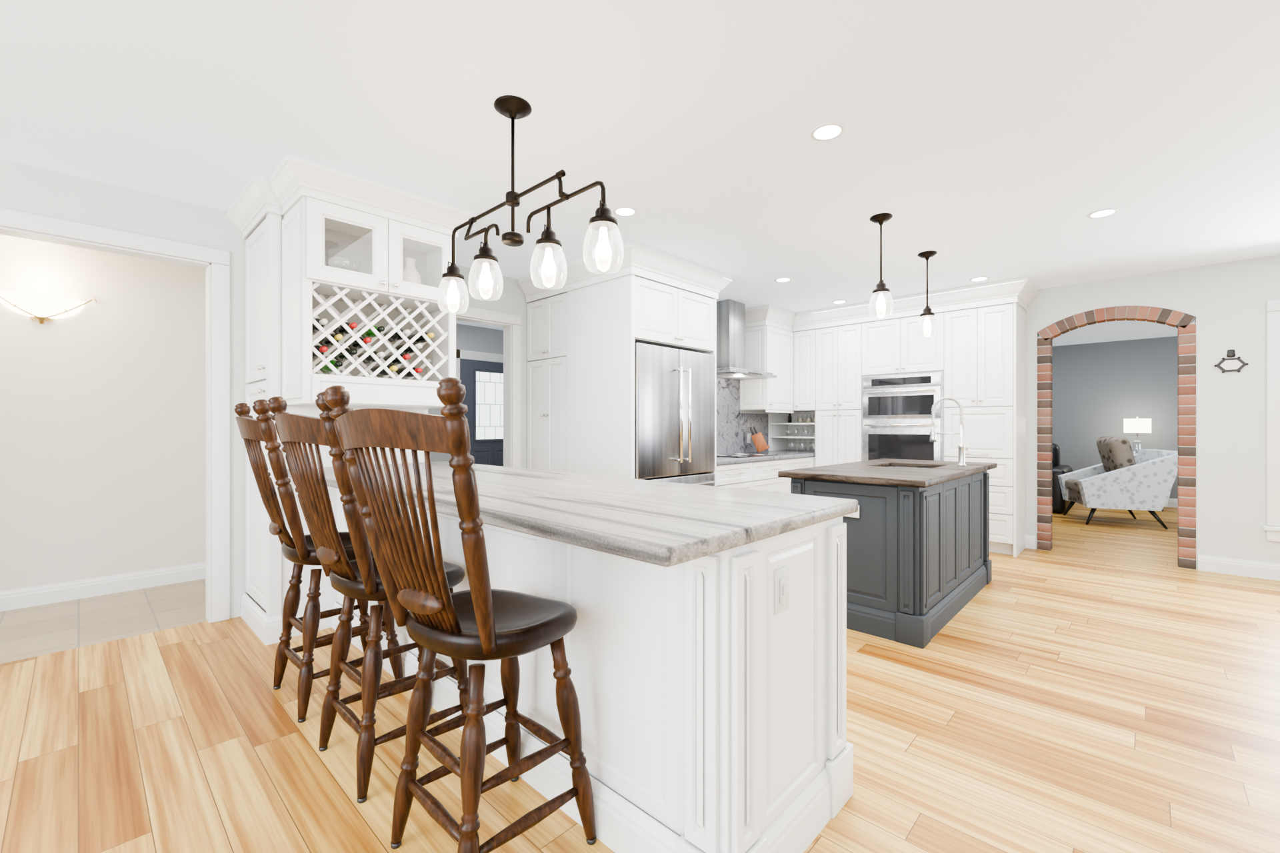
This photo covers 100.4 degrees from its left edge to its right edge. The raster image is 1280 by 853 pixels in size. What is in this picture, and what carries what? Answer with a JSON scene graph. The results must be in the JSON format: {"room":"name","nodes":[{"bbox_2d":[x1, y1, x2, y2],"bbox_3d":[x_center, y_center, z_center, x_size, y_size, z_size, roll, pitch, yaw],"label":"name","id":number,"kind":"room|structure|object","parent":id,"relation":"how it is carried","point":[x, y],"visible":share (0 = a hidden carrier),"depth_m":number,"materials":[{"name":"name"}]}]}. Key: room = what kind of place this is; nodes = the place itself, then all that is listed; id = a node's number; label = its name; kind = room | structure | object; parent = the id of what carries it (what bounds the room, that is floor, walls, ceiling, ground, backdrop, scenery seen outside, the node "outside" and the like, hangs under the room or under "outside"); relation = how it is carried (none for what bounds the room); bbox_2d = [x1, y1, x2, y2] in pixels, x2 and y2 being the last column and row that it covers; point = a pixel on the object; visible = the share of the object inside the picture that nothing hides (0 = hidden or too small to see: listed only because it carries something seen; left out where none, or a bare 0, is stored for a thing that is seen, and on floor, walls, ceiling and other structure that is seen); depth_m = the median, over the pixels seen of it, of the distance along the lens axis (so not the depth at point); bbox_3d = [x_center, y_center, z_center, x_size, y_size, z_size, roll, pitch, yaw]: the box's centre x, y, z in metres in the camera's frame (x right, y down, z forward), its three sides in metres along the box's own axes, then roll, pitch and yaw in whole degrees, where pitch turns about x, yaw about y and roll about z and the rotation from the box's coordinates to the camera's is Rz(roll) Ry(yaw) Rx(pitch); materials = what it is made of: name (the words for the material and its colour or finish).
{"room":"kitchen","nodes":[
{"label":"kitchen","id":0,"kind":"room"},
{"bbox_2d":[0,578,207,663],"bbox_3d":[-3.716,1.200,4.219,2.800,0.001,11.000,0,0,44],"label":"floor","id":1,"kind":"structure","parent":0,"point":[31,632],"depth_m":3.33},
{"bbox_2d":[0,234,503,591],"bbox_3d":[-3.603,-0.070,4.113,2.350,2.540,11.000,0,0,44],"label":"wall","id":2,"kind":"structure","parent":0,"point":[103,406],"depth_m":3.81,"materials":[{"name":"paint"}]},
{"bbox_2d":[0,291,97,324],"bbox_3d":[-3.992,-0.807,3.558,0.121,0.244,0.530,0,0,44],"label":"sconce","id":3,"kind":"object","parent":2,"relation":"attached to","point":[42,309],"visible":1,"depth_m":3.54,"materials":[{"name":"white glass"}]},
{"bbox_2d":[456,349,503,466],"bbox_3d":[-2.011,0.100,7.276,0.057,2.200,1.140,0,0,44],"label":"front door","id":4,"kind":"structure","parent":2,"relation":"in","point":[481,373],"depth_m":7.16,"materials":[{"name":"paint"}]},
{"bbox_2d":[0,158,528,622],"bbox_3d":[-3.417,-0.070,2.515,0.120,2.540,8.940,0,0,44],"label":"door frame","id":5,"kind":"structure","parent":0,"point":[25,188],"depth_m":3.22,"materials":[{"name":"paint"}]},
{"bbox_2d":[0,207,1279,623],"bbox_3d":[1.346,0.055,3.909,11.010,2.290,2.636,0,0,-8],"label":"trim","id":6,"kind":"structure","parent":5,"relation":"attached to","point":[218,273],"depth_m":3.28,"materials":[{"name":"white wood"}]},
{"bbox_2d":[0,0,1279,346],"bbox_3d":[1.876,-1.340,2.701,13.000,0.001,16.500,0,0,44],"label":"ceiling","id":7,"kind":"structure","parent":0,"point":[989,133],"depth_m":2.34,"materials":[{"name":"paint"}]},
{"bbox_2d":[437,95,623,313],"bbox_3d":[-0.529,-0.949,2.226,1.181,0.781,0.202,0,0,41],"label":"linear chandelier","id":8,"kind":"object","parent":7,"relation":"hanging from","point":[513,107],"visible":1,"depth_m":2.19,"materials":[{"name":"brown metal"}]},
{"bbox_2d":[868,212,893,319],"bbox_3d":[1.540,-1.018,3.406,0.144,0.641,0.146,0,0,44],"label":"pendant light","id":9,"kind":"object","parent":7,"relation":"hanging from","point":[881,290],"visible":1,"depth_m":3.39,"materials":[{"name":"brown metal"}]},
{"bbox_2d":[916,250,937,337],"bbox_3d":[2.221,-1.018,4.124,0.144,0.641,0.146,0,0,44],"label":"pendant light","id":10,"kind":"object","parent":7,"relation":"hanging from","point":[927,313],"visible":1,"depth_m":4.11,"materials":[{"name":"brown metal"}]},
{"bbox_2d":[0,502,1279,852],"bbox_3d":[2.891,1.200,1.736,10.200,0.001,16.500,0,0,44],"label":"floor","id":11,"kind":"structure","parent":0,"point":[1101,693],"depth_m":2.06,"materials":[{"name":"brown wood"}]},
{"bbox_2d":[234,399,403,723],"bbox_3d":[-1.448,0.547,2.398,0.499,1.306,0.590,0,0,44],"label":"stool","id":12,"kind":"object","parent":11,"relation":"on","point":[299,549],"visible":0.77,"depth_m":2.23,"materials":[{"name":"brown wood"}]},
{"bbox_2d":[226,153,476,645],"bbox_3d":[-1.798,-0.069,3.332,1.096,2.538,1.085,0,0,44],"label":"hutch cabinet","id":13,"kind":"object","parent":11,"relation":"on","point":[305,220],"visible":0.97,"depth_m":3.04,"materials":[{"name":"white wood"}]},
{"bbox_2d":[314,318,327,327],"label":"wine bottles","id":14,"kind":"object","parent":13,"relation":"in","point":[323,322],"depth_m":2.87,"materials":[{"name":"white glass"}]},
{"bbox_2d":[312,323,334,359],"label":"wine bottles","id":15,"kind":"object","parent":13,"relation":"in","point":[325,343],"depth_m":2.94,"materials":[{"name":"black glass"}]},
{"bbox_2d":[319,364,333,373],"label":"wine bottles","id":16,"kind":"object","parent":13,"relation":"in","point":[325,369],"depth_m":3.01,"materials":[{"name":"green glass"}]},
{"bbox_2d":[329,352,348,369],"label":"wine bottles","id":17,"kind":"object","parent":13,"relation":"in","point":[340,357],"depth_m":3.01,"materials":[{"name":"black glass"}]},
{"bbox_2d":[329,324,349,343],"label":"wine bottles","id":18,"kind":"object","parent":13,"relation":"in","point":[339,332],"depth_m":3.02,"materials":[{"name":"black glass"}]},
{"bbox_2d":[344,322,357,331],"label":"wine bottles","id":19,"kind":"object","parent":13,"relation":"in","point":[352,326],"depth_m":2.97,"materials":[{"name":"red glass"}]},
{"bbox_2d":[344,340,365,357],"label":"wine bottles","id":20,"kind":"object","parent":13,"relation":"in","point":[355,345],"depth_m":3.08,"materials":[{"name":"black glass"}]},
{"bbox_2d":[358,328,376,345],"label":"wine bottles","id":21,"kind":"object","parent":13,"relation":"in","point":[366,337],"depth_m":3.13,"materials":[{"name":"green glass"}]},
{"bbox_2d":[362,354,379,372],"label":"wine bottles","id":22,"kind":"object","parent":13,"relation":"in","point":[369,359],"depth_m":3.18,"materials":[{"name":"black glass"}]},
{"bbox_2d":[334,258,421,284],"bbox_3d":[-1.584,-0.911,3.149,0.605,0.270,0.248,0,0,-39],"label":"glassware","id":23,"kind":"object","parent":13,"relation":"in","point":[410,274],"visible":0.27,"depth_m":3.30,"materials":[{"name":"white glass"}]},
{"bbox_2d":[373,325,390,336],"label":"wine bottles","id":24,"kind":"object","parent":13,"relation":"in","point":[381,329],"depth_m":3.08,"materials":[{"name":"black glass"}]},
{"bbox_2d":[376,369,389,376],"label":"wine bottles","id":25,"kind":"object","parent":13,"relation":"in","point":[383,373],"depth_m":3.20,"materials":[{"name":"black glass"}]},
{"bbox_2d":[372,350,393,361],"label":"wine bottles","id":26,"kind":"object","parent":13,"relation":"in","point":[379,355],"depth_m":3.11,"materials":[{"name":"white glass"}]},
{"bbox_2d":[387,332,402,342],"label":"wine bottles","id":27,"kind":"object","parent":13,"relation":"in","point":[395,337],"depth_m":3.26,"materials":[{"name":"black glass"}]},
{"bbox_2d":[386,357,406,375],"label":"wine bottles","id":28,"kind":"object","parent":13,"relation":"in","point":[396,361],"depth_m":3.25,"materials":[{"name":"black glass"}]},
{"bbox_2d":[395,344,414,360],"label":"wine bottles","id":29,"kind":"object","parent":13,"relation":"in","point":[404,355],"depth_m":3.29,"materials":[{"name":"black glass"}]},
{"bbox_2d":[401,371,413,378],"label":"wine bottles","id":30,"kind":"object","parent":13,"relation":"in","point":[409,375],"depth_m":3.30,"materials":[{"name":"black glass"}]},
{"bbox_2d":[399,329,417,340],"label":"wine bottles","id":31,"kind":"object","parent":13,"relation":"in","point":[407,332],"depth_m":3.21,"materials":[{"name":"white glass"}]},
{"bbox_2d":[412,366,422,373],"label":"wine bottles","id":32,"kind":"object","parent":13,"relation":"in","point":[417,371],"depth_m":3.24,"materials":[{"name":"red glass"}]},
{"bbox_2d":[412,335,426,349],"label":"wine bottles","id":33,"kind":"object","parent":13,"relation":"in","point":[417,343],"depth_m":3.33,"materials":[{"name":"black glass"}]},
{"bbox_2d":[424,332,434,338],"label":"wine bottles","id":34,"kind":"object","parent":13,"relation":"in","point":[430,335],"depth_m":3.29,"materials":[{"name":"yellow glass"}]},
{"bbox_2d":[266,391,467,803],"bbox_3d":[-0.938,0.547,1.913,0.499,1.306,0.592,0,0,44],"label":"stool","id":35,"kind":"object","parent":11,"relation":"on","point":[359,579],"visible":0.73,"depth_m":1.76,"materials":[{"name":"brown wood"}]},
{"bbox_2d":[323,377,595,852],"bbox_3d":[-0.450,0.547,1.441,0.543,1.306,0.616,0,0,44],"label":"stool","id":36,"kind":"object","parent":11,"relation":"on","point":[481,623],"visible":1,"depth_m":1.33,"materials":[{"name":"brown wood"}]},
{"bbox_2d":[287,461,857,852],"bbox_3d":[-0.644,0.720,2.380,2.842,0.960,0.965,0,0,44],"label":"base cabinet","id":37,"kind":"object","parent":11,"relation":"on","point":[706,647],"visible":0.84,"depth_m":1.50,"materials":[{"name":"wood"}]},
{"bbox_2d":[517,240,731,486],"bbox_3d":[-0.143,-0.069,4.808,1.450,2.538,1.285,0,0,44],"label":"surround","id":38,"kind":"object","parent":11,"relation":"on","point":[583,334],"depth_m":4.35,"materials":[{"name":"white wood"}]},
{"bbox_2d":[634,342,714,486],"bbox_3d":[0.087,0.273,4.590,0.803,1.815,0.995,0,0,44],"label":"refrigerator","id":39,"kind":"object","parent":11,"relation":"on","point":[675,388],"visible":0.45,"depth_m":4.30,"materials":[{"name":"silver metal"}]},
{"bbox_2d":[716,378,815,493],"bbox_3d":[1.314,0.325,5.912,0.655,1.750,2.512,0,0,44],"label":"kitchen counter","id":40,"kind":"object","parent":11,"relation":"on","point":[740,465],"depth_m":6.03,"materials":[{"name":"white stone"}]},
{"bbox_2d":[750,426,769,452],"bbox_3d":[1.389,0.149,6.198,0.230,0.303,0.100,0,0,19],"label":"knife block","id":41,"kind":"object","parent":40,"relation":"on","point":[759,440],"visible":1,"depth_m":6.15,"materials":[{"name":"brown wood"}]},
{"bbox_2d":[778,458,997,649],"bbox_3d":[1.854,0.744,3.825,0.870,0.912,1.890,0,0,44],"label":"kitchen island","id":42,"kind":"object","parent":11,"relation":"on","point":[918,535],"visible":0.84,"depth_m":3.14,"materials":[{"name":"wood"}]},
{"bbox_2d":[929,396,968,465],"bbox_3d":[2.314,0.030,4.001,0.245,0.515,0.109,0,0,44],"label":"faucet","id":43,"kind":"object","parent":42,"relation":"on","point":[961,447],"visible":1,"depth_m":3.93,"materials":[{"name":"silver metal"}]},
{"bbox_2d":[740,276,1037,557],"bbox_3d":[2.486,-0.069,5.677,2.679,2.538,1.237,0,0,44],"label":"tall cabinet","id":44,"kind":"object","parent":11,"relation":"on","point":[819,359],"visible":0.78,"depth_m":5.42,"materials":[{"name":"white wood"}]},
{"bbox_2d":[788,413,815,451],"bbox_3d":[1.999,0.070,6.626,0.144,0.478,0.511,0,0,-35],"label":"jars","id":45,"kind":"object","parent":44,"relation":"on","point":[789,417],"visible":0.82,"depth_m":6.65,"materials":[{"name":"clear glass"}]},
{"bbox_2d":[862,372,943,461],"bbox_3d":[2.704,0.122,5.554,0.786,1.335,0.100,0,0,44],"label":"wall oven","id":46,"kind":"object","parent":44,"relation":"in","point":[897,409],"visible":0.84,"depth_m":5.54,"materials":[{"name":"silver metal"}]},
{"bbox_2d":[1052,443,1072,513],"bbox_3d":[5.362,0.725,8.403,2.200,0.950,1.070,0,0,44],"label":"leather sofa","id":47,"kind":"object","parent":11,"relation":"on","point":[1059,505],"visible":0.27,"depth_m":7.34,"materials":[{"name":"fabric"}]},
{"bbox_2d":[1058,436,1177,529],"bbox_3d":[5.995,0.665,6.706,0.980,1.083,0.800,0,0,22],"label":"armchair","id":48,"kind":"object","parent":11,"relation":"on","point":[1144,480],"visible":0.99,"depth_m":6.42,"materials":[{"name":"fabric"}]},
{"bbox_3d":[7.366,0.908,7.899,0.560,0.585,0.500,0,0,44],"label":"side table","id":49,"kind":"object","parent":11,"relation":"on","visible":0},
{"bbox_2d":[1123,416,1151,441],"bbox_3d":[7.366,0.227,7.899,0.300,0.775,0.300,0,0,44],"label":"table lamp","id":50,"kind":"object","parent":49,"relation":"on","point":[1137,425],"visible":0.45,"depth_m":7.79,"materials":[{"name":"white fabric"}]},
{"bbox_2d":[740,410,767,413],"bbox_3d":[0.823,-0.070,6.384,0.700,2.540,2.510,0,0,44],"label":"wall","id":51,"kind":"structure","parent":0,"point":[751,412],"depth_m":6.45,"materials":[{"name":"paint"}]},
{"bbox_2d":[716,299,776,380],"bbox_3d":[1.027,-0.933,5.708,0.480,0.805,0.902,0,0,44],"label":"range hood","id":52,"kind":"object","parent":51,"relation":"attached to","point":[731,314],"visible":0.75,"depth_m":5.67,"materials":[{"name":"silver metal"}]},
{"bbox_2d":[1052,336,1177,498],"bbox_3d":[6.161,-0.070,6.485,8.000,2.540,4.750,0,0,44],"label":"wall","id":53,"kind":"structure","parent":0,"point":[1097,386],"depth_m":8.39,"materials":[{"name":"paint"}]},
{"bbox_2d":[0,498,1279,611],"bbox_3d":[0.949,1.135,3.273,17.137,0.130,6.832,0,0,-37],"label":"baseboard","id":54,"kind":"structure","parent":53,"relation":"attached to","point":[13,599],"depth_m":3.94,"materials":[{"name":"white wood"}]},
{"bbox_2d":[1025,254,1279,569],"bbox_3d":[5.365,-0.070,3.883,9.570,2.540,0.120,0,0,44],"label":"wall","id":55,"kind":"structure","parent":0,"point":[1227,301],"depth_m":4.38,"materials":[{"name":"paint"}]},
{"bbox_2d":[1037,306,1195,569],"bbox_3d":[4.311,0.059,4.883,1.073,2.282,0.144,0,0,44],"label":"brick archway","id":56,"kind":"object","parent":55,"relation":"attached to","point":[1186,329],"depth_m":4.62,"materials":[{"name":"red brick"}]},
{"bbox_2d":[1214,349,1248,373],"bbox_3d":[4.799,-0.531,4.330,0.188,0.190,0.022,0,0,44],"label":"picture","id":57,"kind":"object","parent":55,"relation":"attached to","point":[1231,365],"visible":1,"depth_m":4.33,"materials":[{"name":"black plastic"}]}
]}

